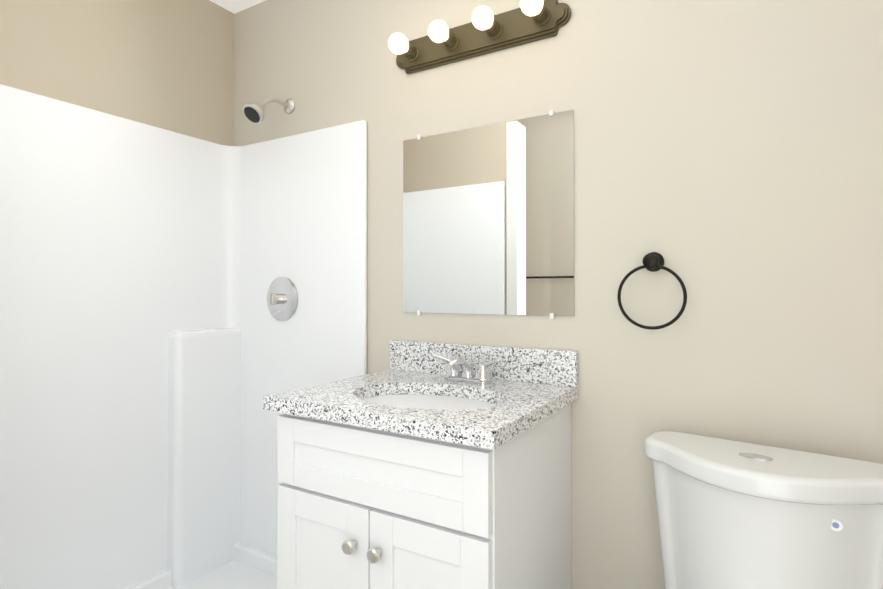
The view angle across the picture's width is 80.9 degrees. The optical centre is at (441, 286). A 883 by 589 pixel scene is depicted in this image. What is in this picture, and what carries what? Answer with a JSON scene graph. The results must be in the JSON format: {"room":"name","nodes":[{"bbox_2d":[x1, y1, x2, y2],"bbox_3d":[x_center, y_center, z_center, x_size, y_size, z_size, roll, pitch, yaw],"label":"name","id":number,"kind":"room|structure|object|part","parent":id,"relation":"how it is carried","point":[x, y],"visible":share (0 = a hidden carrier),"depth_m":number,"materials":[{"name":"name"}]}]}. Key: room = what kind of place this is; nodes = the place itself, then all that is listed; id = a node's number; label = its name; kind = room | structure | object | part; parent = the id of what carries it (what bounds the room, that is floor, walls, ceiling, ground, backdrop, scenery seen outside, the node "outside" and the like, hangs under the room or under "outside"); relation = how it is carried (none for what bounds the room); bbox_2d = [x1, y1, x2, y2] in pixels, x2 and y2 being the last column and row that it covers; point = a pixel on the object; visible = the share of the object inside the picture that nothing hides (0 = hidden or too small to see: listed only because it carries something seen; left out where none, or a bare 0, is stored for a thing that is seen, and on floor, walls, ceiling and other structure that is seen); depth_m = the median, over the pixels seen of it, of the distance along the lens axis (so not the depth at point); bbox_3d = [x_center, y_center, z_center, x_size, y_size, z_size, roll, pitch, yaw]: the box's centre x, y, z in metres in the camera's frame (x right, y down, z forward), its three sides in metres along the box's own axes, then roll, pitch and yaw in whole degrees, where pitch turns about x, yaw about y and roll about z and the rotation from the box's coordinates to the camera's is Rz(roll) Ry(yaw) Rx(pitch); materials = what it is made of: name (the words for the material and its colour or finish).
{"room":"bathroom","nodes":[
{"label":"bathroom","id":0,"kind":"room"},
{"bbox_2d":[0,0,233,145],"bbox_3d":[-1.461,0.000,1.452,0.120,2.500,2.190,0,-1,31],"label":"wall","id":1,"kind":"structure","parent":0,"point":[166,64],"depth_m":1.89,"materials":[{"name":"paint"}]},
{"bbox_2d":[209,0,265,13],"bbox_3d":[-0.253,-1.257,0.738,2.940,0.100,2.190,0,-1,31],"label":"ceiling","id":2,"kind":"structure","parent":0,"point":[234,6],"depth_m":2.19,"materials":[{"name":"paint"}]},
{"bbox_2d":[234,0,882,588],"bbox_3d":[0.281,0.002,1.612,2.940,2.500,0.120,0,-1,31],"label":"wall","id":3,"kind":"structure","parent":0,"point":[728,160],"depth_m":1.36,"materials":[{"name":"paint"}]},
{"bbox_2d":[243,98,294,123],"bbox_3d":[-0.665,-0.684,1.996,0.080,0.142,0.207,0,-1,31],"label":"shower head","id":4,"kind":"object","parent":3,"relation":"attached to","point":[253,112],"visible":1,"depth_m":1.94},
{"bbox_2d":[388,0,570,73],"bbox_3d":[0.075,-0.786,1.592,0.616,0.110,0.139,0,-1,31],"label":"sconce","id":5,"kind":"object","parent":3,"relation":"attached to","point":[485,31],"visible":1,"depth_m":1.58,"materials":[{"name":"brown metal"}]},
{"bbox_2d":[403,110,574,318],"bbox_3d":[0.123,-0.208,1.631,0.594,0.611,0.011,0,-1,31],"label":"mirror","id":6,"kind":"object","parent":3,"relation":"attached to","point":[488,219],"visible":1,"depth_m":1.61,"materials":[{"name":"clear mirror"}]},
{"bbox_2d":[617,252,686,329],"bbox_3d":[0.547,0.011,1.346,0.168,0.202,0.060,0,-1,31],"label":"towel ring","id":7,"kind":"object","parent":3,"relation":"attached to","point":[653,261],"visible":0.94,"depth_m":1.33,"materials":[{"name":"black metal"}]},
{"bbox_3d":[-0.253,1.242,0.712,2.940,0.100,2.190,0,-1,31],"label":"floor","id":8,"kind":"structure","parent":0,"visible":0},
{"bbox_2d":[0,84,366,588],"bbox_3d":[-0.897,0.300,1.540,0.767,1.802,1.227,0,-1,31],"label":"shower surround","id":9,"kind":"object","parent":8,"relation":"on","point":[175,307],"visible":0.98,"depth_m":1.90,"materials":[{"name":"white plastic"}]},
{"bbox_2d":[167,328,240,587],"bbox_3d":[-0.950,0.676,2.102,0.092,1.000,0.312,0,-1,31],"label":"shelf","id":10,"kind":"object","parent":9,"relation":"attached to","point":[204,364],"depth_m":2.03,"materials":[{"name":"white plastic"}]},
{"bbox_3d":[-0.653,0.051,2.028,0.048,0.048,0.045,0,-1,31],"label":"valve knob","id":11,"kind":"part","parent":9,"relation":"part of","materials":[{"name":"silver metal"}]},
{"bbox_3d":[-0.637,0.051,2.055,0.176,0.176,0.018,0,-1,31],"label":"valve plate","id":12,"kind":"part","parent":9,"relation":"part of","materials":[{"name":"silver metal"}]},
{"bbox_2d":[263,340,577,588],"bbox_3d":[-0.036,0.691,1.393,0.651,1.016,0.567,0,-1,31],"label":"bathroom vanity","id":13,"kind":"object","parent":8,"relation":"on","point":[425,465],"visible":1,"depth_m":1.22,"materials":[{"name":"white wood"}]},
{"bbox_3d":[-0.290,0.797,1.264,0.300,0.571,0.020,0,-1,31],"label":"door","id":14,"kind":"part","parent":13,"relation":"part of","materials":[{"name":"white wood"}]},
{"bbox_3d":[-0.160,0.418,1.190,0.602,0.169,0.020,0,-1,31],"label":"drawer","id":15,"kind":"part","parent":13,"relation":"part of","materials":[{"name":"white wood"}]},
{"bbox_3d":[-0.030,0.796,1.108,0.300,0.571,0.020,0,-1,31],"label":"door","id":16,"kind":"part","parent":13,"relation":"part of","materials":[{"name":"white wood"}]},
{"bbox_2d":[433,353,500,383],"bbox_3d":[0.054,0.243,1.509,0.228,0.083,0.151,0,-1,31],"label":"faucet","id":17,"kind":"object","parent":13,"relation":"on","point":[453,375],"depth_m":1.52,"materials":[{"name":"silver metal"}]},
{"bbox_2d":[645,431,882,588],"bbox_3d":[0.535,0.776,0.912,0.490,0.836,0.701,0,-1,38],"label":"toilet","id":18,"kind":"object","parent":8,"relation":"on","point":[731,514],"visible":1,"depth_m":1.03,"materials":[{"name":"white ceramic"}]},
{"bbox_3d":[0.676,0.387,1.099,0.490,0.046,0.239,0,-1,38],"label":"lid","id":19,"kind":"part","parent":18,"relation":"part of","materials":[{"name":"white ceramic"}]}
]}

